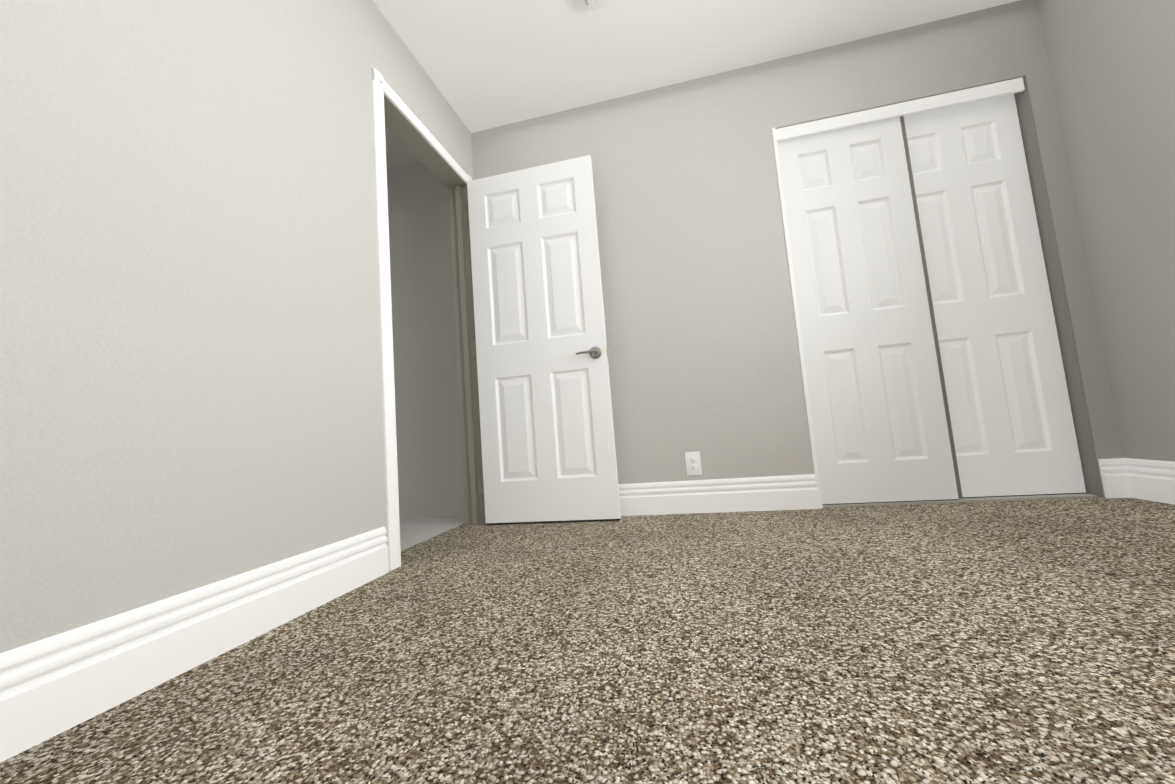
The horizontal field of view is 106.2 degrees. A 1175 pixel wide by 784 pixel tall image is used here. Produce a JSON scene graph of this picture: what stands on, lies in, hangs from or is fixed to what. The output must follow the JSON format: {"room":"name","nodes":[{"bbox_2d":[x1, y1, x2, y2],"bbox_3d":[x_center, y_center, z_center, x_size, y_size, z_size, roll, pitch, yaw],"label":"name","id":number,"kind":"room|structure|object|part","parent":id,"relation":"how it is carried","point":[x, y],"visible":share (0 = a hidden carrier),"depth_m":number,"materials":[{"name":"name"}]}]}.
{"room":"empty bedroom","nodes":[
{"label":"empty bedroom","id":0,"kind":"room"},
{"bbox_2d":[0,0,473,652],"bbox_3d":[-1.072,-0.571,1.161,0.115,2.450,3.255,-6,-6,12],"label":"wall","id":1,"kind":"structure","parent":0,"point":[190,368],"depth_m":1.09,"materials":[{"name":"grey paint"}]},
{"bbox_2d":[0,527,388,762],"bbox_3d":[-1.006,0.525,0.662,0.015,0.172,2.119,-6,-6,12],"label":"baseboard","id":2,"kind":"structure","parent":1,"relation":"attached to","point":[52,686],"depth_m":0.96,"materials":[{"name":"white wood"}]},
{"bbox_2d":[372,67,485,570],"bbox_3d":[-0.800,-0.315,2.270,0.142,2.108,0.934,-6,-6,12],"label":"door frame","id":3,"kind":"structure","parent":1,"relation":"attached to","point":[397,118],"depth_m":2.35,"materials":[{"name":"white wood"}]},
{"bbox_2d":[464,155,620,524],"bbox_3d":[-0.301,-0.299,2.505,0.818,2.020,0.157,-6,-6,12],"label":"door","id":4,"kind":"structure","parent":1,"relation":"in","point":[547,430],"depth_m":2.48,"materials":[{"name":"white wood"}]},
{"bbox_3d":[-0.670,-0.262,2.594,0.056,1.710,0.043,-6,-6,12],"label":"door hinges","id":5,"kind":"part","parent":4,"relation":"part of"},
{"bbox_3d":[0.015,-0.209,2.426,0.133,0.067,0.157,-6,-6,12],"label":"handle","id":6,"kind":"part","parent":4,"relation":"part of","materials":[{"name":"grey metal"}]},
{"bbox_2d":[385,127,464,550],"bbox_3d":[-1.422,-0.434,2.319,1.085,2.690,1.536,-6,-6,12],"label":"wall","id":7,"kind":"structure","parent":0,"point":[430,472],"depth_m":2.97,"materials":[{"name":"grey paint"}]},
{"bbox_2d":[0,497,1174,783],"bbox_3d":[0.657,0.580,1.065,3.368,0.120,4.005,-6,-6,12],"label":"floor","id":8,"kind":"structure","parent":0,"point":[994,643],"depth_m":0.87,"materials":[{"name":"carpet"}]},
{"bbox_2d":[373,0,1019,132],"bbox_3d":[0.458,-1.971,1.306,3.368,0.120,4.005,-6,-6,12],"label":"ceiling","id":9,"kind":"structure","parent":0,"point":[486,64],"depth_m":2.26,"materials":[{"name":"white paint"}]},
{"bbox_2d":[581,0,605,9],"bbox_3d":[0.028,-1.791,1.989,0.132,0.043,0.132,-6,-6,12],"label":"smoke detector","id":10,"kind":"object","parent":9,"relation":"attached to","point":[592,4],"visible":1,"depth_m":2.01,"materials":[{"name":"white plastic"}]},
{"bbox_2d":[471,0,1123,497],"bbox_3d":[0.847,-0.598,2.459,3.368,2.450,0.115,-6,-6,12],"label":"wall","id":11,"kind":"structure","parent":0,"point":[701,324],"depth_m":2.42,"materials":[{"name":"grey paint"}]},
{"bbox_2d":[685,452,701,474],"bbox_3d":[0.572,0.387,2.383,0.079,0.124,0.009,-6,-6,12],"label":"electrical outlet","id":12,"kind":"object","parent":11,"relation":"attached to","point":[693,463],"visible":1,"depth_m":2.38,"materials":[{"name":"white plastic"}]},
{"bbox_2d":[618,474,819,515],"bbox_3d":[0.297,0.589,2.426,1.785,0.172,0.015,-6,-6,12],"label":"baseboard","id":13,"kind":"structure","parent":11,"relation":"attached to","point":[789,492],"depth_m":2.33,"materials":[{"name":"white wood"}]},
{"bbox_2d":[777,117,958,503],"bbox_3d":[1.422,-0.445,2.305,0.612,2.000,0.032,-6,-6,12],"label":"closet door","id":14,"kind":"structure","parent":11,"relation":"in","point":[879,423],"depth_m":2.28,"materials":[{"name":"white wood"}]},
{"bbox_2d":[772,75,1103,507],"bbox_3d":[1.683,-0.483,2.258,1.187,2.055,0.119,-6,-6,12],"label":"trim","id":15,"kind":"structure","parent":11,"relation":"attached to","point":[1018,88],"depth_m":2.17,"materials":[{"name":"white wood"}]},
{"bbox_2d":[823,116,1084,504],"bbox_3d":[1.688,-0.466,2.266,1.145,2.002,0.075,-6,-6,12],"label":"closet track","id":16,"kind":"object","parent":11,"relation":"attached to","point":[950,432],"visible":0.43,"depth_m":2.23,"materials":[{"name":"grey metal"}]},
{"bbox_2d":[904,94,1085,497],"bbox_3d":[1.953,-0.493,2.229,0.612,2.000,0.032,-6,-6,12],"label":"closet door","id":17,"kind":"structure","parent":11,"relation":"in","point":[1012,422],"depth_m":2.20,"materials":[{"name":"white wood"}]},
{"bbox_2d":[1037,0,1174,461],"bbox_3d":[2.122,-0.850,0.842,0.150,2.450,4.005,-6,-6,12],"label":"wall","id":18,"kind":"structure","parent":0,"point":[1112,65],"depth_m":1.86,"materials":[{"name":"grey paint"}]},
{"bbox_2d":[1104,458,1174,504],"bbox_3d":[2.053,0.267,0.463,0.038,0.172,3.105,-6,-6,12],"label":"baseboard","id":19,"kind":"structure","parent":18,"relation":"attached to","point":[1151,480],"depth_m":1.89,"materials":[{"name":"white wood"}]}
]}

